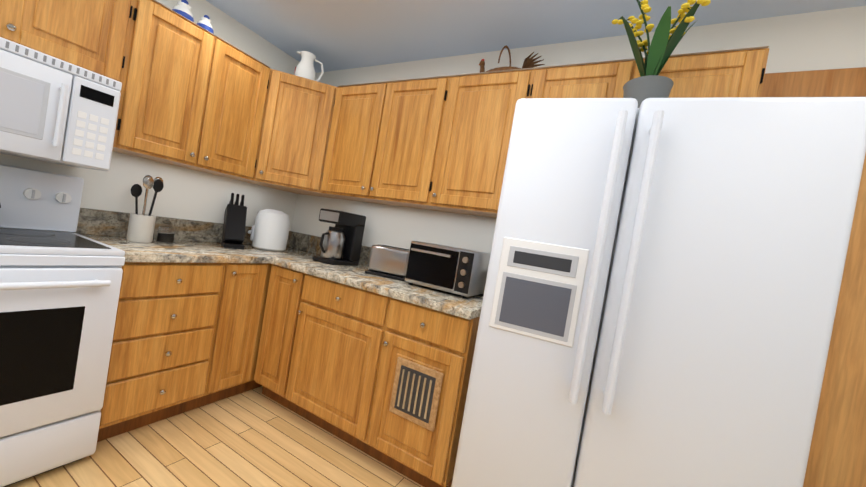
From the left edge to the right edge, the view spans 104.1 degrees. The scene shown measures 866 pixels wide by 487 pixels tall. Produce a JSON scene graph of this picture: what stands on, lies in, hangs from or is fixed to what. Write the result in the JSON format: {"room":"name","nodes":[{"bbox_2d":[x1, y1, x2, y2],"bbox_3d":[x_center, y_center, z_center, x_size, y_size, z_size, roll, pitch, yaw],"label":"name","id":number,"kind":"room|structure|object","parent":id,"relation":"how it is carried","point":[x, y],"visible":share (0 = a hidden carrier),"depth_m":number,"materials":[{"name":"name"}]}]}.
{"room":"kitchen","nodes":[
{"label":"kitchen","id":0,"kind":"room"},
{"bbox_2d":[0,0,315,232],"bbox_3d":[-2.875,-0.499,-0.029,0.120,2.447,7.100,10,1,28],"label":"wall","id":1,"kind":"structure","parent":0,"point":[187,194],"depth_m":2.19,"materials":[{"name":"white paint"}]},
{"bbox_2d":[0,0,31,46],"bbox_3d":[-1.851,-1.047,1.212,0.320,0.465,0.454,10,1,28],"label":"upper cabinet","id":2,"kind":"object","parent":1,"relation":"attached to","point":[15,15],"depth_m":1.32,"materials":[{"name":"brown wood"}]},
{"bbox_2d":[28,0,139,87],"bbox_3d":[-1.699,-1.027,1.498,0.320,0.465,0.454,10,1,28],"label":"upper cabinet","id":3,"kind":"object","parent":1,"relation":"attached to","point":[97,36],"depth_m":1.51,"materials":[{"name":"brown wood"}]},
{"bbox_2d":[0,37,121,170],"bbox_3d":[-1.799,-0.590,1.323,0.442,0.417,0.748,10,1,28],"label":"microwave","id":4,"kind":"object","parent":3,"relation":"attached to","point":[56,110],"visible":1,"depth_m":1.39,"materials":[{"name":"white plastic"}]},
{"bbox_2d":[112,0,203,170],"bbox_3d":[-1.533,-0.857,1.858,0.320,0.760,0.501,10,1,28],"label":"upper cabinet","id":5,"kind":"object","parent":1,"relation":"attached to","point":[152,123],"depth_m":1.75,"materials":[{"name":"brown wood"}]},
{"bbox_2d":[184,29,263,183],"bbox_3d":[-1.346,-0.831,2.165,0.362,0.760,0.479,10,1,28],"label":"upper cabinet","id":6,"kind":"object","parent":1,"relation":"attached to","point":[194,96],"depth_m":2.04,"materials":[{"name":"brown wood"}]},
{"bbox_2d":[172,0,213,33],"bbox_3d":[-1.386,-1.301,1.953,0.135,0.160,0.197,10,1,28],"label":"jars","id":7,"kind":"object","parent":6,"relation":"on","point":[183,8],"visible":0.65,"depth_m":1.91,"materials":[{"name":"white ceramic"}]},
{"bbox_2d":[6,386,422,486],"bbox_3d":[-0.127,1.275,-1.613,6.930,0.100,7.100,10,1,28],"label":"floor","id":8,"kind":"structure","parent":0,"point":[255,437],"depth_m":1.64,"materials":[{"name":"brown wood"}]},
{"bbox_2d":[0,164,124,486],"bbox_3d":[-1.805,0.283,1.266,0.731,1.205,0.756,10,1,28],"label":"range","id":9,"kind":"object","parent":8,"relation":"on","point":[59,294],"visible":1,"depth_m":1.33,"materials":[{"name":"white metal"}]},
{"bbox_2d":[97,262,224,441],"bbox_3d":[-1.586,0.478,1.871,0.618,0.868,0.531,10,1,28],"label":"base cabinet","id":10,"kind":"object","parent":8,"relation":"on","point":[162,348],"depth_m":1.67,"materials":[{"name":"brown wood"}]},
{"bbox_2d":[205,263,264,404],"bbox_3d":[-1.395,0.504,2.159,0.686,0.868,0.295,10,1,28],"label":"base cabinet","id":11,"kind":"object","parent":8,"relation":"on","point":[240,306],"depth_m":2.00,"materials":[{"name":"brown wood"}]},
{"bbox_2d":[245,263,308,408],"bbox_3d":[-0.816,0.597,2.299,0.391,0.868,0.690,10,1,28],"label":"base cabinet","id":12,"kind":"object","parent":8,"relation":"on","point":[283,292],"depth_m":2.07,"materials":[{"name":"brown wood"}]},
{"bbox_2d":[289,275,372,442],"bbox_3d":[-0.422,0.666,2.117,0.759,0.868,0.632,10,1,28],"label":"base cabinet","id":13,"kind":"object","parent":8,"relation":"on","point":[336,318],"depth_m":1.86,"materials":[{"name":"brown wood"}]},
{"bbox_2d":[349,293,479,486],"bbox_3d":[0.015,0.742,1.879,0.520,0.868,0.632,10,1,28],"label":"base cabinet","id":14,"kind":"object","parent":8,"relation":"on","point":[382,379],"depth_m":1.60,"materials":[{"name":"brown wood"}]},
{"bbox_2d":[71,208,483,319],"bbox_3d":[-0.709,0.090,1.899,1.995,0.179,1.355,10,1,28],"label":"countertop","id":15,"kind":"structure","parent":14,"relation":"on","point":[195,241],"depth_m":1.90,"materials":[{"name":"stone"}]},
{"bbox_2d":[126,175,175,242],"bbox_3d":[-1.577,-0.193,1.913,0.114,0.373,0.244,10,1,28],"label":"utensil crock","id":16,"kind":"object","parent":15,"relation":"on","point":[141,227],"visible":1,"depth_m":1.84,"materials":[{"name":"glazed ceramic"},{"name":"black plastic"},{"name":"steel"}]},
{"bbox_2d":[221,193,246,248],"bbox_3d":[-1.368,-0.163,2.341,0.120,0.367,0.264,9,1,-37],"label":"knife block","id":17,"kind":"object","parent":15,"relation":"on","point":[233,233],"visible":1,"depth_m":2.31,"materials":[{"name":"black plastic"}]},
{"bbox_2d":[248,209,289,250],"bbox_3d":[-1.212,-0.107,2.528,0.247,0.300,0.247,10,1,28],"label":"toaster","id":18,"kind":"object","parent":15,"relation":"on","point":[269,230],"visible":1,"depth_m":2.44,"materials":[{"name":"white plastic"}]},
{"bbox_2d":[313,208,365,264],"bbox_3d":[-0.662,-0.043,2.346,0.200,0.360,0.304,10,1,28],"label":"coffee maker","id":19,"kind":"object","parent":15,"relation":"on","point":[341,240],"visible":1,"depth_m":2.28,"materials":[{"name":"black plastic"}]},
{"bbox_2d":[365,245,409,281],"bbox_3d":[-0.259,0.115,2.133,0.292,0.187,0.170,10,1,16],"label":"toaster","id":20,"kind":"object","parent":15,"relation":"on","point":[386,261],"visible":0.79,"depth_m":2.06,"materials":[{"name":"silver metal"}]},
{"bbox_2d":[405,241,490,298],"bbox_3d":[0.085,0.144,1.937,0.400,0.250,0.343,10,1,28],"label":"toaster oven","id":21,"kind":"object","parent":15,"relation":"on","point":[457,271],"visible":0.98,"depth_m":1.81,"materials":[{"name":"silver metal"}]},
{"bbox_2d":[451,97,865,486],"bbox_3d":[0.730,0.402,1.387,0.985,1.768,0.735,10,1,22],"label":"refrigerator","id":22,"kind":"object","parent":8,"relation":"on","point":[661,291],"visible":1,"depth_m":1.07,"materials":[{"name":"white metal"}]},
{"bbox_2d":[612,0,710,107],"bbox_3d":[0.885,-0.787,1.325,0.384,0.627,0.247,10,1,28],"label":"orchid","id":23,"kind":"object","parent":22,"relation":"on","point":[650,82],"visible":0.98,"depth_m":1.28,"materials":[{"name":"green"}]},
{"bbox_2d":[206,0,865,72],"bbox_3d":[0.289,-1.238,-1.660,6.930,0.100,7.100,10,1,28],"label":"ceiling","id":24,"kind":"structure","parent":0,"point":[332,35],"depth_m":2.00,"materials":[{"name":"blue paint"}]},
{"bbox_2d":[292,6,865,252],"bbox_3d":[1.768,0.242,1.411,6.810,2.447,0.120,10,1,28],"label":"wall","id":25,"kind":"structure","parent":0,"point":[826,39],"depth_m":2.02,"materials":[{"name":"white paint"}]},
{"bbox_2d":[239,64,351,200],"bbox_3d":[-0.992,-0.779,2.494,0.682,0.760,0.681,10,1,28],"label":"upper cabinet","id":26,"kind":"object","parent":25,"relation":"attached to","point":[294,118],"depth_m":2.32,"materials":[{"name":"brown wood"}]},
{"bbox_2d":[294,51,323,80],"bbox_3d":[-0.921,-1.270,2.479,0.168,0.231,0.161,10,1,28],"label":"pitcher","id":27,"kind":"object","parent":26,"relation":"on","point":[304,68],"visible":0.79,"depth_m":2.43,"materials":[{"name":"white ceramic"}]},
{"bbox_2d":[320,80,395,202],"bbox_3d":[-0.482,-0.693,2.398,0.563,0.760,0.362,10,1,28],"label":"upper cabinet","id":28,"kind":"object","parent":25,"relation":"attached to","point":[360,118],"depth_m":2.26,"materials":[{"name":"brown wood"}]},
{"bbox_2d":[368,77,435,209],"bbox_3d":[-0.085,-0.624,2.206,0.587,0.760,0.319,10,1,28],"label":"upper cabinet","id":29,"kind":"object","parent":25,"relation":"attached to","point":[408,118],"depth_m":2.08,"materials":[{"name":"brown wood"}]},
{"bbox_2d":[416,67,535,217],"bbox_3d":[0.285,-0.559,2.005,0.555,0.760,0.319,10,1,28],"label":"upper cabinet","id":30,"kind":"object","parent":25,"relation":"attached to","point":[467,134],"depth_m":1.87,"materials":[{"name":"brown wood"}]},
{"bbox_2d":[479,45,544,72],"bbox_3d":[0.444,-1.035,1.965,0.430,0.232,0.166,10,1,28],"label":"basket","id":31,"kind":"object","parent":30,"relation":"on","point":[529,62],"visible":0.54,"depth_m":1.89,"materials":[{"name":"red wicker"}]},
{"bbox_2d":[532,60,615,97],"bbox_3d":[0.785,-0.684,1.748,0.519,0.340,0.319,10,1,28],"label":"upper cabinet","id":32,"kind":"object","parent":25,"relation":"attached to","point":[591,79],"depth_m":1.63,"materials":[{"name":"brown wood"}]},
{"bbox_2d":[608,46,768,97],"bbox_3d":[1.123,-0.625,1.564,0.520,0.340,0.319,10,1,28],"label":"upper cabinet","id":33,"kind":"object","parent":25,"relation":"attached to","point":[740,72],"depth_m":1.38,"materials":[{"name":"brown wood"}]},
{"bbox_2d":[761,67,865,96],"bbox_3d":[1.799,0.387,1.302,1.120,2.175,0.026,10,1,28],"label":"door frame","id":34,"kind":"structure","parent":25,"relation":"attached to","point":[847,82],"depth_m":1.44,"materials":[{"name":"brown wood"}]},
{"bbox_2d":[803,154,865,486],"bbox_3d":[1.783,0.443,1.306,0.869,2.035,0.022,10,1,28],"label":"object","id":35,"kind":"structure","parent":25,"relation":"in","point":[837,456],"depth_m":1.37,"materials":[{"name":"brown wood"}]}
]}

